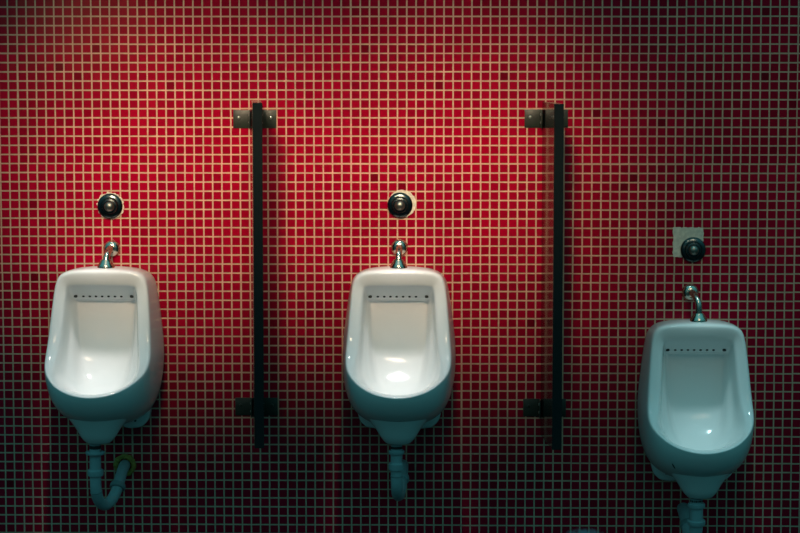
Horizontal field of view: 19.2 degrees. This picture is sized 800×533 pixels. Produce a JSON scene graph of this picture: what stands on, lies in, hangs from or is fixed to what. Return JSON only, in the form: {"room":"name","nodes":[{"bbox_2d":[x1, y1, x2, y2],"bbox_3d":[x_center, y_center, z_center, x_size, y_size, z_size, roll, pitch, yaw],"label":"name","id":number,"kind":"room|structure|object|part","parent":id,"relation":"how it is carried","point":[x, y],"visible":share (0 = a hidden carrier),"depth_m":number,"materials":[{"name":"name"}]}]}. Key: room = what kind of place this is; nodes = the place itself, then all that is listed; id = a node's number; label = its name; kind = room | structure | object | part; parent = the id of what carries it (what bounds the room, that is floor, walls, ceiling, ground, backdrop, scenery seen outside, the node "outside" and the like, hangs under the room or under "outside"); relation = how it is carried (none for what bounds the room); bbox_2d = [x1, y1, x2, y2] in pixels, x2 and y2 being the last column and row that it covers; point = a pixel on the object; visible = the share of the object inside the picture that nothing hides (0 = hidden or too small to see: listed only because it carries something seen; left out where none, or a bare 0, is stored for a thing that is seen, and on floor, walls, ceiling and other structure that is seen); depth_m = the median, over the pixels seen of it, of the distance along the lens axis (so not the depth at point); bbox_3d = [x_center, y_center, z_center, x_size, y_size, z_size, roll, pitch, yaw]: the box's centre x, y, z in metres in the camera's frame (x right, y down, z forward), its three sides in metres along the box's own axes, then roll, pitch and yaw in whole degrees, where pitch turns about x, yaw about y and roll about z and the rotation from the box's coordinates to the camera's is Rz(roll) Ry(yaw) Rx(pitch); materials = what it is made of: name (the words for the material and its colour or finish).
{"room":"public restroom","nodes":[
{"label":"public restroom","id":0,"kind":"room"},
{"bbox_2d":[0,0,799,532],"bbox_3d":[-0.001,-0.381,6.571,6.400,2.800,0.120,0,6,1],"label":"wall","id":1,"kind":"structure","parent":0,"point":[682,113],"depth_m":6.54,"materials":[{"name":"red tile"}]},
{"bbox_2d":[44,266,163,443],"bbox_3d":[-0.817,0.243,6.414,0.313,0.466,0.338,0,6,2],"label":"urinal","id":2,"kind":"object","parent":1,"relation":"attached to","point":[104,365],"visible":1,"depth_m":6.45,"materials":[{"name":"white ceramic"}]},
{"bbox_2d":[85,444,135,509],"bbox_3d":[-0.799,0.569,6.505,0.065,0.195,0.238,1,6,14],"label":"trap","id":3,"kind":"object","parent":2,"relation":"attached to","point":[117,486],"visible":1,"depth_m":6.45,"materials":[{"name":"grey plastic"}]},
{"bbox_2d":[97,240,120,268],"bbox_3d":[-0.805,-0.033,6.508,0.048,0.073,0.101,1,6,6],"label":"pipe","id":4,"kind":"object","parent":1,"relation":"attached to","point":[111,248],"visible":1,"depth_m":6.50,"materials":[{"name":"silver metal"}]},
{"bbox_2d":[97,193,122,218],"bbox_3d":[-0.804,-0.166,6.527,0.070,0.070,0.029,0,6,1],"label":"button","id":5,"kind":"object","parent":1,"relation":"attached to","point":[110,206],"visible":1,"depth_m":6.53,"materials":[{"name":"silver metal"}]},
{"bbox_2d":[96,192,123,218],"bbox_3d":[-0.803,-0.169,6.542,0.078,0.078,0.003,0,6,1],"label":"plaster patch","id":6,"kind":"object","parent":1,"relation":"attached to","point":[107,192],"visible":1,"depth_m":6.54,"materials":[{"name":"beige paint"}]},
{"bbox_2d":[233,100,277,447],"bbox_3d":[-0.403,0.016,6.430,0.119,0.928,0.250,0,6,1],"label":"privacy screen","id":7,"kind":"object","parent":1,"relation":"attached to","point":[256,118],"visible":1,"depth_m":6.33,"materials":[{"name":"black metal"}]},
{"bbox_3d":[-0.388,0.016,6.428,0.026,0.928,0.246,0,6,-4],"label":"panel","id":8,"kind":"part","parent":7,"relation":"part of","materials":[{"name":"black laminate"}]},
{"bbox_2d":[390,239,407,268],"bbox_3d":[-0.003,-0.034,6.494,0.049,0.076,0.099,0,6,1],"label":"pipe","id":9,"kind":"object","parent":1,"relation":"attached to","point":[399,247],"visible":1,"depth_m":6.48,"materials":[{"name":"silver metal"}]},
{"bbox_2d":[343,266,455,444],"bbox_3d":[-0.004,0.244,6.402,0.313,0.466,0.338,0,6,1],"label":"urinal","id":10,"kind":"object","parent":1,"relation":"attached to","point":[399,350],"visible":1,"depth_m":6.43,"materials":[{"name":"white ceramic"}]},
{"bbox_2d":[389,444,408,500],"bbox_3d":[0.001,0.555,6.491,0.043,0.167,0.223,1,6,6],"label":"trap","id":11,"kind":"object","parent":10,"relation":"attached to","point":[398,467],"visible":1,"depth_m":6.39,"materials":[{"name":"grey plastic"}]},
{"bbox_2d":[387,192,412,217],"bbox_3d":[0.000,-0.169,6.514,0.070,0.070,0.029,0,6,1],"label":"button","id":12,"kind":"object","parent":1,"relation":"attached to","point":[399,205],"visible":1,"depth_m":6.52,"materials":[{"name":"silver metal"}]},
{"bbox_2d":[390,190,415,216],"bbox_3d":[0.006,-0.174,6.529,0.078,0.077,0.003,0,6,1],"label":"plaster patch","id":13,"kind":"object","parent":1,"relation":"attached to","point":[409,194],"visible":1,"depth_m":6.53,"materials":[{"name":"beige paint"}]},
{"bbox_2d":[523,101,567,449],"bbox_3d":[0.401,0.019,6.417,0.119,0.928,0.250,0,6,1],"label":"privacy screen","id":14,"kind":"object","parent":1,"relation":"attached to","point":[552,118],"visible":1,"depth_m":6.34,"materials":[{"name":"black metal"}]},
{"bbox_3d":[0.413,0.019,6.416,0.026,0.928,0.246,0,6,-4],"label":"panel","id":15,"kind":"part","parent":14,"relation":"part of","materials":[{"name":"black laminate"}]},
{"bbox_2d":[672,227,703,256],"bbox_3d":[0.797,-0.067,6.527,0.086,0.084,0.003,0,6,1],"label":"plaster patch","id":16,"kind":"object","parent":1,"relation":"attached to","point":[680,235],"visible":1,"depth_m":6.52,"materials":[{"name":"grey paint"}]},
{"bbox_2d":[680,237,705,261],"bbox_3d":[0.810,-0.045,6.513,0.070,0.070,0.029,0,6,1],"label":"button","id":17,"kind":"object","parent":1,"relation":"attached to","point":[693,249],"visible":1,"depth_m":6.52,"materials":[{"name":"silver metal"}]},
{"bbox_2d":[682,284,706,321],"bbox_3d":[0.814,0.101,6.497,0.048,0.098,0.105,-1,6,-11],"label":"pipe","id":18,"kind":"object","parent":1,"relation":"attached to","point":[690,292],"visible":1,"depth_m":6.47,"materials":[{"name":"silver metal"}]},
{"bbox_2d":[637,319,753,498],"bbox_3d":[0.813,0.391,6.403,0.313,0.466,0.338,0,6,1],"label":"urinal","id":19,"kind":"object","parent":1,"relation":"attached to","point":[695,411],"visible":1,"depth_m":6.43,"materials":[{"name":"white ceramic"}]},
{"bbox_2d":[677,498,704,532],"bbox_3d":[0.796,0.689,6.490,0.049,0.138,0.226,0,6,-5],"label":"trap","id":20,"kind":"object","parent":19,"relation":"attached to","point":[690,514],"visible":1,"depth_m":6.39,"materials":[{"name":"grey plastic"}]}
]}

